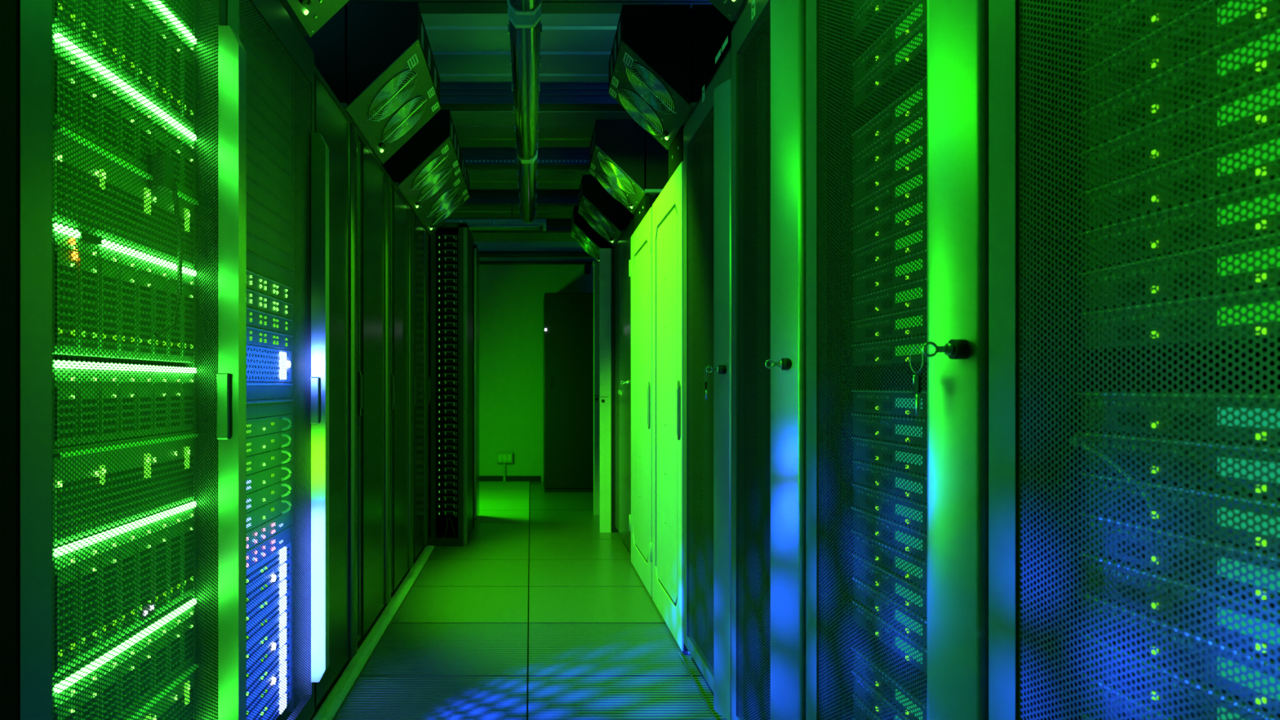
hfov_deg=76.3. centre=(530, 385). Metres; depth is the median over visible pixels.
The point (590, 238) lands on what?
fan grille
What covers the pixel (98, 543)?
server
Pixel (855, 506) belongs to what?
server
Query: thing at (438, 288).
module
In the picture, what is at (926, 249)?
server
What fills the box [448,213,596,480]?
wall
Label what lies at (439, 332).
module
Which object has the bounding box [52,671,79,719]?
server
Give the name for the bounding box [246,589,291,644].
server
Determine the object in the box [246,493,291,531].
server
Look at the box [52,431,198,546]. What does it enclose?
server
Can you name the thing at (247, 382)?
server
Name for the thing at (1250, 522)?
indicator light
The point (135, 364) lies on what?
server
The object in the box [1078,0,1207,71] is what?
server
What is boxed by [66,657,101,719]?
server
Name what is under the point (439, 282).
module
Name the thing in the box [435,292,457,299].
module
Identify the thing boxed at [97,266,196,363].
server
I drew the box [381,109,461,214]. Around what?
fan
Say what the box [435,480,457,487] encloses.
module
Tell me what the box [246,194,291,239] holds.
server
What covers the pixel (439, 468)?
module
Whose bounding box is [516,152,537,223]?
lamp
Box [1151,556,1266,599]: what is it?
indicator light
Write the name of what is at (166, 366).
server
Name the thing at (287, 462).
server
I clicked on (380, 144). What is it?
switch
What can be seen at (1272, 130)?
server
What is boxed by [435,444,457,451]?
module
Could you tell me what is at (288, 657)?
server
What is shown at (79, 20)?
server
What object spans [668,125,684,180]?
support frame
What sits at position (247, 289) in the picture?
server
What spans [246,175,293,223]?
server
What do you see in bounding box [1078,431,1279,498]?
server
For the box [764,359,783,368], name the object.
key
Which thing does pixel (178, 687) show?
server
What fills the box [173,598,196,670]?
server
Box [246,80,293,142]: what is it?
server
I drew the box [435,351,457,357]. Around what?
module
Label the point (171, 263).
server
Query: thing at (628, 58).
print
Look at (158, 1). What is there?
server
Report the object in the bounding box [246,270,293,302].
server
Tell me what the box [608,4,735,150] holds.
fan
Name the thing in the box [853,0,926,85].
server
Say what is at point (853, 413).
server
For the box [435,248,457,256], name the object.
module
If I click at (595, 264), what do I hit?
tall cabinet
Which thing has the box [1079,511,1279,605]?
server
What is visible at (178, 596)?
server
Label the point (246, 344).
server
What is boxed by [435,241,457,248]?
module
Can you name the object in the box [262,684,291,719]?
server
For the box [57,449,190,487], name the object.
indicator light
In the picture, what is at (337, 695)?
trim
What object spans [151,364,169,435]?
server
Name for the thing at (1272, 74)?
server
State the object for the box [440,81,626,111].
ceiling beam
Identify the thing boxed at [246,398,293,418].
server
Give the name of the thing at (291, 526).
server
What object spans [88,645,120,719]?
server
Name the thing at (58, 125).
server
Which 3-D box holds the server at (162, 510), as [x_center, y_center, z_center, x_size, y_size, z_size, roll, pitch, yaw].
[-0.819,0.321,1.458,0.306,0.184,0.057,0,0,0]
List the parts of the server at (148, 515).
pull frame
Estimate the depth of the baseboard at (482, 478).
8.29 m
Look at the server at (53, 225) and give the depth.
1.16 m
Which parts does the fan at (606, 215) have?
fan panel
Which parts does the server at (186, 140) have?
pull frame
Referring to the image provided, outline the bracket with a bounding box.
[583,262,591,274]
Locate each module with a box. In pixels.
[140,600,154,621]
[435,234,457,241]
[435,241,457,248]
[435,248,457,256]
[435,256,457,263]
[435,263,457,271]
[435,271,457,278]
[435,278,457,285]
[435,285,457,292]
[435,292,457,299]
[435,299,457,306]
[435,306,457,314]
[435,314,457,321]
[435,321,457,328]
[435,328,457,336]
[435,336,457,343]
[435,343,457,351]
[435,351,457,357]
[435,357,457,364]
[435,364,457,372]
[435,372,457,378]
[435,379,457,386]
[435,386,457,393]
[435,393,457,399]
[435,400,457,407]
[435,407,457,414]
[435,414,457,422]
[435,422,457,429]
[435,429,457,436]
[435,436,457,444]
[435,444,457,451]
[435,451,457,458]
[435,458,457,465]
[435,465,457,472]
[435,472,457,479]
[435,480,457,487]
[435,487,457,494]
[435,494,457,502]
[435,502,457,509]
[435,509,457,516]
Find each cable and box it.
[148,148,182,337]
[1070,435,1154,511]
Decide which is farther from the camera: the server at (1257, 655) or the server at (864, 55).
the server at (864, 55)
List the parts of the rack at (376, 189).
panel, edge trim, swing handle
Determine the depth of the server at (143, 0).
1.40 m
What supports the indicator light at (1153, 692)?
attached to the server at (1257, 710)
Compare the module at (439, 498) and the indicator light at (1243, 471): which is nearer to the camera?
the indicator light at (1243, 471)
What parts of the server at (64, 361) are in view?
pull frame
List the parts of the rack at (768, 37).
door, panel, panel, panel, mounting rail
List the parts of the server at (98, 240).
pull frame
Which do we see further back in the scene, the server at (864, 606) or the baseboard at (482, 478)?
the baseboard at (482, 478)
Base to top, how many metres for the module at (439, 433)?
0.038 m
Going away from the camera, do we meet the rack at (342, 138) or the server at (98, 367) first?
the server at (98, 367)
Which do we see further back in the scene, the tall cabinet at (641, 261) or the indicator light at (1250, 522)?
the tall cabinet at (641, 261)
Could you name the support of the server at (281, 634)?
in the rack at (309, 157)
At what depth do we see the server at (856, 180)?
1.37 m
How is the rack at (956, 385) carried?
on the floor
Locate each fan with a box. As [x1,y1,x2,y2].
[279,0,349,37]
[302,1,440,164]
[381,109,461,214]
[415,151,469,235]
[570,205,615,261]
[577,174,633,246]
[588,119,668,213]
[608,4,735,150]
[708,0,747,22]
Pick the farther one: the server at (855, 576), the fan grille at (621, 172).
the fan grille at (621, 172)
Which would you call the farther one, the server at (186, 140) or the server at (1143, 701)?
the server at (186, 140)
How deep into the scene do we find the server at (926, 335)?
1.38 m
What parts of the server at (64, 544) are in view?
pull frame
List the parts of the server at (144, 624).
pull frame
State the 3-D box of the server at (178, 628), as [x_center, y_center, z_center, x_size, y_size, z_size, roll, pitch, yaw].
[-0.819,0.484,1.516,0.306,0.124,0.057,0,0,0]
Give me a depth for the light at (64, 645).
1.17 m
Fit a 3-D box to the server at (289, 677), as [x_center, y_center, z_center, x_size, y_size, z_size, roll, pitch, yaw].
[-0.870,0.813,1.991,0.405,0.042,0.542,0,0,0]
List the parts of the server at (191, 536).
pull frame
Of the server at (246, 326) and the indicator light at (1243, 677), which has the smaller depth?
the indicator light at (1243, 677)
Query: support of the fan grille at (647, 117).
attached to the fan at (662, 57)
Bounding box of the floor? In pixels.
[311,480,727,719]
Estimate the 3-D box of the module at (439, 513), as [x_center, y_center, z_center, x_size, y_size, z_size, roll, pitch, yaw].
[-0.514,0.781,5.045,0.136,0.038,0.250,0,0,0]
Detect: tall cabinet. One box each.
[474,244,479,519]
[543,293,593,492]
[592,261,599,515]
[599,248,617,532]
[614,218,633,553]
[629,207,652,596]
[649,160,690,654]
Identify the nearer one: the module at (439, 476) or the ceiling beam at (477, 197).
the module at (439, 476)
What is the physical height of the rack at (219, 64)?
1.930 m
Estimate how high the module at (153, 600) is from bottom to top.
0.025 m
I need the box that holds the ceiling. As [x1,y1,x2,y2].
[421,13,634,213]
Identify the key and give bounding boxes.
[703,365,719,399]
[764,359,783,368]
[909,341,955,415]
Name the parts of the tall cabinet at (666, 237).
door panel, handle lever, handle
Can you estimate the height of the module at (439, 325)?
0.038 m
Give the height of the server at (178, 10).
0.138 m
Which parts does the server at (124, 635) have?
pull frame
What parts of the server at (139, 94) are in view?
pull frame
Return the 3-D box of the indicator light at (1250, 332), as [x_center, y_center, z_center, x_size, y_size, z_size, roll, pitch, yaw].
[0.614,-0.049,0.735,0.003,0.010,0.122,0,0,0]
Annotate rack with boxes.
[16,0,246,719]
[225,0,328,719]
[310,65,362,719]
[357,135,394,648]
[391,182,416,597]
[413,213,431,564]
[424,222,474,546]
[683,35,731,719]
[731,0,805,719]
[805,0,988,719]
[988,0,1279,719]
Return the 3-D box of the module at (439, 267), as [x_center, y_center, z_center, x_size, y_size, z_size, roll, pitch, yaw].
[-0.514,-0.732,5.045,0.136,0.038,0.250,0,0,0]
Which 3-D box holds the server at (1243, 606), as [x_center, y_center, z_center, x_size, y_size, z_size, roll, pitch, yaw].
[0.838,0.205,0.672,0.454,0.042,0.460,0,0,0]
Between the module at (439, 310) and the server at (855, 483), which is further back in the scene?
the module at (439, 310)
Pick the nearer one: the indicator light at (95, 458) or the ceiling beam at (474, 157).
the indicator light at (95, 458)
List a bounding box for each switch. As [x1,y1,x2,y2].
[298,0,308,5]
[377,142,384,147]
[662,129,669,136]
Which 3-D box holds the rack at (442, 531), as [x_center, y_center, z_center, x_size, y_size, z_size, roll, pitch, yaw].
[-0.803,-0.010,5.230,0.822,1.980,0.620,0,0,0]
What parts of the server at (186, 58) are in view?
pull frame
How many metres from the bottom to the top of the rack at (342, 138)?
1.900 m
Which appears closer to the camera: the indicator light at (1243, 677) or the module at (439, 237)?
the indicator light at (1243, 677)
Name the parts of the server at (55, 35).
pull frame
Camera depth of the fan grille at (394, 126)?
3.11 m
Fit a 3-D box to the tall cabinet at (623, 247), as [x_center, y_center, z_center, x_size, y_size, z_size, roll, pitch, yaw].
[0.997,0.028,4.920,0.912,1.905,0.916,0,0,0]
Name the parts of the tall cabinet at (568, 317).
handle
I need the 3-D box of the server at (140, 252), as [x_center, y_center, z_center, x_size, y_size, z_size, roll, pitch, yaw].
[-0.819,-0.138,1.399,0.306,0.184,0.057,0,0,0]
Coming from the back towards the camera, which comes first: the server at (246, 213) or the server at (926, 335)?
the server at (246, 213)
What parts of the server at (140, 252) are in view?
pull frame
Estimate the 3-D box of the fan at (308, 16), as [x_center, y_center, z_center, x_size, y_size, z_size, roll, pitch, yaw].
[-0.580,-1.147,1.950,0.413,0.355,0.580,0,0,0]
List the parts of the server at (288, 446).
loop handle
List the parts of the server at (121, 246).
pull frame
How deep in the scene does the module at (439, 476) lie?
4.94 m
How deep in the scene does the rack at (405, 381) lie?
3.87 m
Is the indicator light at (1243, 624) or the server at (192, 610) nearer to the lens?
the indicator light at (1243, 624)
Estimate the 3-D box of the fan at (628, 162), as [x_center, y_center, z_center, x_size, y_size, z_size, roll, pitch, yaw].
[0.517,-1.105,4.110,0.413,0.355,0.480,0,0,0]
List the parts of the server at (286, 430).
loop handle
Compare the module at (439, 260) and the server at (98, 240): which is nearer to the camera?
the server at (98, 240)
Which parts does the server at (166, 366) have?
pull frame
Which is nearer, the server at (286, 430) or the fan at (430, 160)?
the server at (286, 430)
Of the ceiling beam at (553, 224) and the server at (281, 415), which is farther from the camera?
the ceiling beam at (553, 224)
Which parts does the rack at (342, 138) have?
panel, edge trim, swing handle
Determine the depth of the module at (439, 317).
4.94 m
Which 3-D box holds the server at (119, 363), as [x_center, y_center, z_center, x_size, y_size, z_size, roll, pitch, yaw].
[-0.819,0.025,1.339,0.306,0.124,0.057,0,0,0]
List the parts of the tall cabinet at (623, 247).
filler panel, panel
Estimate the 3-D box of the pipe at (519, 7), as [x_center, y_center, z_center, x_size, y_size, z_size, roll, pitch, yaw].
[-0.020,-1.308,1.715,0.114,0.324,1.554,0,0,0]
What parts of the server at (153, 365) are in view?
pull frame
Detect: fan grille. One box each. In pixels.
[366,70,419,120]
[380,96,428,142]
[409,153,448,191]
[417,167,453,201]
[426,186,459,217]
[431,195,462,225]
[574,236,597,258]
[576,231,599,253]
[582,212,609,239]
[584,204,613,232]
[595,172,628,204]
[598,158,635,194]
[617,88,662,135]
[624,62,676,114]
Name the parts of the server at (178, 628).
pull frame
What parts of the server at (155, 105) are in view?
pull frame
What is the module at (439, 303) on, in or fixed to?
in the rack at (442, 531)
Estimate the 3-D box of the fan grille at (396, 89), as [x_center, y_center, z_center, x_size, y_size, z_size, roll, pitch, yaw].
[-0.490,-1.031,2.858,0.187,0.179,0.233,0,0,0]
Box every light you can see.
[57,155,190,217]
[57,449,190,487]
[58,3,75,20]
[58,328,75,335]
[58,643,75,656]
[81,22,97,37]
[250,275,287,293]
[1150,13,1158,21]
[1150,273,1266,293]
[1150,327,1266,337]
[1150,421,1266,439]
[1150,466,1266,492]
[1150,691,1158,700]
[1151,220,1266,248]
[1151,511,1266,546]
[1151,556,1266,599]
[1151,603,1266,652]
[1151,646,1266,704]
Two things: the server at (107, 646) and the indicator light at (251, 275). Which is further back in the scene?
the indicator light at (251, 275)
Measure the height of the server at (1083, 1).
0.042 m
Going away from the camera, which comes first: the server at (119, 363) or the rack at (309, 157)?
the server at (119, 363)
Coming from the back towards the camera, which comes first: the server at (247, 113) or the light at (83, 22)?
the server at (247, 113)
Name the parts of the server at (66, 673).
pull frame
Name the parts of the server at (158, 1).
pull frame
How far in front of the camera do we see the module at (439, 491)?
4.94 m
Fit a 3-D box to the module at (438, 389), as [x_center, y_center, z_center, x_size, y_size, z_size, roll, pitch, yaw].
[-0.514,0.025,5.045,0.136,0.038,0.250,0,0,0]
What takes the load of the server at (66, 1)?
in the rack at (219, 64)
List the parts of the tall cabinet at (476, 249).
door trim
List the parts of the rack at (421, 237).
panel, swing handle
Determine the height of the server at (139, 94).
0.124 m
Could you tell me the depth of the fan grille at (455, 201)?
4.71 m
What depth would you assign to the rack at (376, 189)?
3.23 m
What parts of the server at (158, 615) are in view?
pull frame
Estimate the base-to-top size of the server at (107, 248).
0.184 m
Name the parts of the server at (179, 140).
pull frame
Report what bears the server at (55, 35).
in the rack at (219, 64)
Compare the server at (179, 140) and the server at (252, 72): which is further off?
the server at (252, 72)
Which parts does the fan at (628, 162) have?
fan panel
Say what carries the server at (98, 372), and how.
in the rack at (219, 64)
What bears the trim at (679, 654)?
on the floor
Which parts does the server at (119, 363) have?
pull frame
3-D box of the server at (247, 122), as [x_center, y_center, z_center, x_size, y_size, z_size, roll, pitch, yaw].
[-0.871,-0.611,1.991,0.403,0.042,0.542,0,0,0]
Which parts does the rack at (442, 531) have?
post, frame, frame, post, post, panel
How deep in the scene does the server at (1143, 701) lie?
0.85 m
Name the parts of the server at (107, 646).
pull frame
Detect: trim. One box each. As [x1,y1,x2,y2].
[312,545,435,719]
[332,546,436,719]
[479,251,592,257]
[479,261,593,264]
[678,653,716,719]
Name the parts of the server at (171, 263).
pull frame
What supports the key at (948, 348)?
attached to the rack at (956, 385)
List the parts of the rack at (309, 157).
panel, door, mounting rail, panel, panel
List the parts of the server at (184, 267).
pull frame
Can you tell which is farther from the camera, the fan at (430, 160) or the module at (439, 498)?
the module at (439, 498)
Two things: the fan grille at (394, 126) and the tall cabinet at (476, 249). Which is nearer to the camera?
the fan grille at (394, 126)
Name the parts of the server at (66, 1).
pull frame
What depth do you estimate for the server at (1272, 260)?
0.75 m
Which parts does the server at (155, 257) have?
pull frame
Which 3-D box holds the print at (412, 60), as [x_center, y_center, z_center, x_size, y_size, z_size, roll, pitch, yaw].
[-0.406,-1.116,2.775,0.020,0.019,0.059,0,0,0]
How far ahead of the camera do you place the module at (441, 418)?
4.94 m
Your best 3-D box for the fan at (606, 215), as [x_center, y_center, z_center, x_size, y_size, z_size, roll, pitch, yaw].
[0.517,-1.105,5.120,0.413,0.355,0.480,0,0,0]
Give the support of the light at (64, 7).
attached to the server at (66, 1)
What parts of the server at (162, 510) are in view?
pull frame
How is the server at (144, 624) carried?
in the rack at (219, 64)
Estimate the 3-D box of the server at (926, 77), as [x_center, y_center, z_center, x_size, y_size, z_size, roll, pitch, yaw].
[0.838,-0.459,1.308,0.454,0.042,0.460,0,0,0]
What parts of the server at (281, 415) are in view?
loop handle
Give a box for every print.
[408,56,417,67]
[624,54,631,66]
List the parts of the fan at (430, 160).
fan panel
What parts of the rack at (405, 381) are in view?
panel, edge trim, swing handle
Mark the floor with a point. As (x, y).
(544, 614)
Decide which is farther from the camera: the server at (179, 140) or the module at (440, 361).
the module at (440, 361)
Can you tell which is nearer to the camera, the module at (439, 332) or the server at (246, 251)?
the server at (246, 251)
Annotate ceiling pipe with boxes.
[507,6,542,161]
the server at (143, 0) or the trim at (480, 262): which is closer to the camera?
the server at (143, 0)
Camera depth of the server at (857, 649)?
1.39 m
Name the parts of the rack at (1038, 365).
door, mounting rail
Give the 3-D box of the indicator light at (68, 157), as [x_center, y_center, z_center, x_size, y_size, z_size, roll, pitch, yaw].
[-0.667,-0.329,1.355,0.002,0.020,0.436,0,0,0]
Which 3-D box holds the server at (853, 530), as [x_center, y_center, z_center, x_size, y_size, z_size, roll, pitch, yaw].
[0.838,0.295,1.308,0.454,0.042,0.460,0,0,0]
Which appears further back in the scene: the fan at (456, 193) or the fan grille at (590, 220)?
the fan grille at (590, 220)
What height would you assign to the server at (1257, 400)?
0.042 m
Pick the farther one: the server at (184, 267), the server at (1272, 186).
the server at (184, 267)
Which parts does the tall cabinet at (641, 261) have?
door panel, door, handle lever, handle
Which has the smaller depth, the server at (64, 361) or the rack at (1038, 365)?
the rack at (1038, 365)
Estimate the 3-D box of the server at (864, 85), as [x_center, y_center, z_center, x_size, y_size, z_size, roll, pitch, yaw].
[0.838,-0.548,1.308,0.454,0.042,0.460,0,0,0]
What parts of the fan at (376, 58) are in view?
fan panel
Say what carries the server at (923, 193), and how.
in the rack at (956, 385)
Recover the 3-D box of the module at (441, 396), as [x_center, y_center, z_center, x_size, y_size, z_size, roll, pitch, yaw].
[-0.514,0.069,5.045,0.136,0.038,0.250,0,0,0]
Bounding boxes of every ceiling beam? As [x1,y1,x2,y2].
[346,0,711,13]
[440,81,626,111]
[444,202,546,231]
[448,217,571,232]
[460,146,589,168]
[461,189,578,206]
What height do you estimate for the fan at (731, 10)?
0.355 m
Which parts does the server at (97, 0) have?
pull frame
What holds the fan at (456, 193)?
on the rack at (421, 237)
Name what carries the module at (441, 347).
in the rack at (442, 531)
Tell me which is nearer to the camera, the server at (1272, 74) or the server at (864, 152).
the server at (1272, 74)
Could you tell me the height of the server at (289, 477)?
0.042 m
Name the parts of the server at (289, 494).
loop handle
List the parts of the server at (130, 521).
pull frame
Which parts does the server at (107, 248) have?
pull frame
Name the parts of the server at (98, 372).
pull frame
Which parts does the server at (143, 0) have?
pull frame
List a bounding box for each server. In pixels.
[52,0,75,41]
[52,31,79,131]
[52,121,198,267]
[52,223,79,355]
[52,231,101,355]
[52,239,120,357]
[52,245,137,359]
[52,252,154,359]
[52,360,79,447]
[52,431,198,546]
[52,541,79,679]
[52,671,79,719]
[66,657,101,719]
[68,257,168,360]
[71,0,97,57]
[71,533,101,663]
[75,49,101,143]
[75,360,101,444]
[83,262,182,361]
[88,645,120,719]
[95,0,116,72]
[95,66,120,155]
[95,527,120,651]
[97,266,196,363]
[97,362,120,441]
[108,635,137,719]
[112,0,134,86]
[112,520,137,638]
[116,80,137,164]
[116,363,138,439]
[120,662,198,719]
[125,624,154,705]
[133,0,154,98]
[133,93,154,173]
[133,515,154,628]
[134,364,154,436]
[142,614,169,693]
[147,0,168,110]
[148,510,169,617]
[151,105,168,155]
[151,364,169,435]
[160,0,193,34]
[160,606,182,679]
[162,12,182,120]
[164,505,182,608]
[166,116,182,190]
[166,365,182,432]
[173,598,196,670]
[177,26,196,130]
[177,501,196,599]
[179,366,196,431]
[180,126,196,197]
[246,62,293,128]
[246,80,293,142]
[246,100,291,159]
[246,119,291,175]
[246,137,291,191]
[246,155,291,207]
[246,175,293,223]
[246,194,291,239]
[246,213,293,255]
[246,231,293,271]
[246,250,293,286]
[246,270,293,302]
[246,288,291,318]
[246,306,291,334]
[246,325,291,350]
[246,344,291,382]
[246,382,293,399]
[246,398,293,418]
[246,414,291,437]
[246,430,291,456]
[246,446,291,475]
[246,462,291,493]
[246,477,291,512]
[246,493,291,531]
[246,509,291,550]
[246,525,291,568]
[246,541,291,586]
[246,557,291,605]
[246,573,291,625]
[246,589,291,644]
[246,605,291,662]
[246,620,291,681]
[246,636,291,700]
[246,652,291,718]
[246,668,291,719]
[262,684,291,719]
[851,0,915,39]
[851,19,926,110]
[851,76,926,155]
[851,105,926,179]
[851,133,926,203]
[851,164,926,226]
[851,192,926,249]
[851,220,926,273]
[851,278,926,319]
[851,306,926,342]
[851,334,926,366]
[851,389,926,417]
[851,413,926,445]
[851,435,926,474]
[851,506,926,559]
[851,529,926,588]
[851,552,926,617]
[851,646,926,719]
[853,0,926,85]
[853,248,926,296]
[853,459,926,502]
[853,483,926,530]
[853,576,926,644]
[853,600,926,673]
[853,670,911,719]
[853,693,881,719]
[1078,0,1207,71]
[1078,0,1279,111]
[1078,16,1279,150]
[1078,68,1279,191]
[1078,123,1279,230]
[1078,177,1279,270]
[1078,232,1279,310]
[1078,391,1279,444]
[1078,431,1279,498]
[1078,471,1279,551]
[1078,550,1279,660]
[1078,590,1279,715]
[1078,630,1279,719]
[1078,709,1102,719]
[1079,285,1279,349]
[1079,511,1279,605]
[1079,670,1182,719]
[1080,0,1129,31]
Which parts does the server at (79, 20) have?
pull frame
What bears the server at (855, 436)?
in the rack at (956, 385)
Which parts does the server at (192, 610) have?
pull frame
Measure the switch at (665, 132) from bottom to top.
0.024 m
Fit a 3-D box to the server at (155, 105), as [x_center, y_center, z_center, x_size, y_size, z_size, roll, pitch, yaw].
[-0.819,-0.437,1.458,0.306,0.124,0.057,0,0,0]
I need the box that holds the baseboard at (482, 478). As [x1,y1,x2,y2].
[479,475,540,481]
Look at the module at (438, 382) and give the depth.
4.94 m
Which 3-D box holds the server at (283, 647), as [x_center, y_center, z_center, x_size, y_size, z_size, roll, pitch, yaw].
[-0.870,0.724,1.991,0.405,0.042,0.542,0,0,0]
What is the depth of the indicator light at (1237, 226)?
0.74 m
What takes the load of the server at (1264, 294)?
in the rack at (1038, 365)
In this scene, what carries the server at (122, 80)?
in the rack at (219, 64)
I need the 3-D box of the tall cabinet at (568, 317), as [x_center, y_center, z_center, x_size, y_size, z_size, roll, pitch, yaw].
[0.487,0.060,7.800,0.725,1.840,0.800,0,0,0]
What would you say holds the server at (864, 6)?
in the rack at (956, 385)
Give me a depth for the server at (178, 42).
1.51 m
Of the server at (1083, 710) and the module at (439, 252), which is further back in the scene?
the module at (439, 252)
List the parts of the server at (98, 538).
pull frame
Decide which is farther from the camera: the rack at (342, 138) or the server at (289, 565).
the rack at (342, 138)
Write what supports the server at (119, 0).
in the rack at (219, 64)
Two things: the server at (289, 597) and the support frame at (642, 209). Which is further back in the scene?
the support frame at (642, 209)
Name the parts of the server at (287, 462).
loop handle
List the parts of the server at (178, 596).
pull frame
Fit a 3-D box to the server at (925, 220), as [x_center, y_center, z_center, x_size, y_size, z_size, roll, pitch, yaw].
[0.838,-0.236,1.308,0.454,0.042,0.460,0,0,0]
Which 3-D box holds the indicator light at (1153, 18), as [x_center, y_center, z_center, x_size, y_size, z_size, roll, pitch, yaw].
[0.614,-0.360,0.735,0.003,0.010,0.122,0,0,0]
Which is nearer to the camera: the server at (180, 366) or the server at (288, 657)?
the server at (180, 366)
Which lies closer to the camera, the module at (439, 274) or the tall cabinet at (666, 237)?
the tall cabinet at (666, 237)
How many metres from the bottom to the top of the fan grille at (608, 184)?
0.179 m
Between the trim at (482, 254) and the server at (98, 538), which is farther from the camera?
the trim at (482, 254)
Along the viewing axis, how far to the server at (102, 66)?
1.28 m
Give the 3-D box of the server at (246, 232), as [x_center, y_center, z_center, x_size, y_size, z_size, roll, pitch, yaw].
[-0.871,-0.344,1.991,0.403,0.042,0.542,0,0,0]
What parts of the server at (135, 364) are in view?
pull frame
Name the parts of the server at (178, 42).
pull frame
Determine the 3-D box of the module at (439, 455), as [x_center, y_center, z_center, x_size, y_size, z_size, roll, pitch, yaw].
[-0.514,0.425,5.045,0.136,0.038,0.250,0,0,0]
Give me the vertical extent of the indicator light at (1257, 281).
0.010 m
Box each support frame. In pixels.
[633,194,659,232]
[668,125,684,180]
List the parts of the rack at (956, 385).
door, mounting rail, panel, panel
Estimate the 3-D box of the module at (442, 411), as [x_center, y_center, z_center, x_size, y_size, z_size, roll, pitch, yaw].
[-0.514,0.158,5.045,0.136,0.038,0.250,0,0,0]
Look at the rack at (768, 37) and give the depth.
1.89 m
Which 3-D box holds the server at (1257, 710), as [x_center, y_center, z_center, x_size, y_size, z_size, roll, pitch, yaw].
[0.838,0.294,0.672,0.454,0.042,0.460,0,0,0]
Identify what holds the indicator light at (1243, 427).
attached to the server at (1257, 400)
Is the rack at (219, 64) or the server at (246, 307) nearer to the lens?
the rack at (219, 64)
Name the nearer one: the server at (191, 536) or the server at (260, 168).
the server at (191, 536)
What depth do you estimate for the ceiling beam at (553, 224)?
7.62 m
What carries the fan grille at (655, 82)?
attached to the fan at (662, 57)
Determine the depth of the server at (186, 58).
1.57 m
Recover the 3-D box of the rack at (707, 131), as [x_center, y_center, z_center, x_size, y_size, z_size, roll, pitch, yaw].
[1.039,-0.002,2.578,1.027,1.963,0.691,0,0,0]
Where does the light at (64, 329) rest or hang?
attached to the server at (53, 225)
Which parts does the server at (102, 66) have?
pull frame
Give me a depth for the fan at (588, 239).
5.84 m
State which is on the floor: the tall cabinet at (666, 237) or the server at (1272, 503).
the tall cabinet at (666, 237)
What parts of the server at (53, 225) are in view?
pull frame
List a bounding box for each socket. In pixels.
[496,452,512,481]
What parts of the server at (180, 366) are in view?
pull frame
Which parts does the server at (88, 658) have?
pull frame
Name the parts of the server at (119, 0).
pull frame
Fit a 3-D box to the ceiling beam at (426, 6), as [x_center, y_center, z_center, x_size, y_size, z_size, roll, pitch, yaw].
[0.000,-1.528,3.123,3.600,0.115,0.115,0,0,0]
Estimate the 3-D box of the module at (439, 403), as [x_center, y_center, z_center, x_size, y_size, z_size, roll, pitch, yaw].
[-0.514,0.114,5.045,0.136,0.038,0.250,0,0,0]
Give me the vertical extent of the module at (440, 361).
0.038 m
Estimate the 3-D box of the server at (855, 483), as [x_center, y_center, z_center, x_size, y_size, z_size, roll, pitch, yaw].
[0.838,0.206,1.308,0.454,0.042,0.460,0,0,0]
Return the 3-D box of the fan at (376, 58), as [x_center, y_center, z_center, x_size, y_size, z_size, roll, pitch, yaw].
[-0.580,-1.097,3.005,0.413,0.355,0.670,0,0,0]
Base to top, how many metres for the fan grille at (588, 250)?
0.179 m
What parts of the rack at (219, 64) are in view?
panel, mounting rail, door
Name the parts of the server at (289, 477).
loop handle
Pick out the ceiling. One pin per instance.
(465, 47)
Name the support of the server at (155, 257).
in the rack at (219, 64)
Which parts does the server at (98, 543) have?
pull frame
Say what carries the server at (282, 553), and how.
in the rack at (309, 157)
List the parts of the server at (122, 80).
pull frame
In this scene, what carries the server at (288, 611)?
in the rack at (309, 157)
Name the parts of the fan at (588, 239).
fan panel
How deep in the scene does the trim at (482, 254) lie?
8.21 m
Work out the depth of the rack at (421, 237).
4.54 m
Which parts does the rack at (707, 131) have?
panel, panel, mounting rail, panel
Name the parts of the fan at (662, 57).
fan panel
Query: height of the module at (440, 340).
0.038 m
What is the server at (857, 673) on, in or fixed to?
in the rack at (956, 385)
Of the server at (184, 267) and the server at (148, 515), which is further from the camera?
the server at (184, 267)
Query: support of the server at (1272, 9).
in the rack at (1038, 365)
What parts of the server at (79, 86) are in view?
pull frame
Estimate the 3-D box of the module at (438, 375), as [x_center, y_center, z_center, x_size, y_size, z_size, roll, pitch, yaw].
[-0.514,-0.065,5.045,0.136,0.038,0.250,0,0,0]
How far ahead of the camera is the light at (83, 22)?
1.22 m
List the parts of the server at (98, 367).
pull frame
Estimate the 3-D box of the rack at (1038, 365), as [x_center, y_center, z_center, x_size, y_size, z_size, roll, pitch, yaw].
[1.036,-0.006,0.662,1.034,1.972,0.621,0,0,0]
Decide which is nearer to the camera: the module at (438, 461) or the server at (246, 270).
the server at (246, 270)

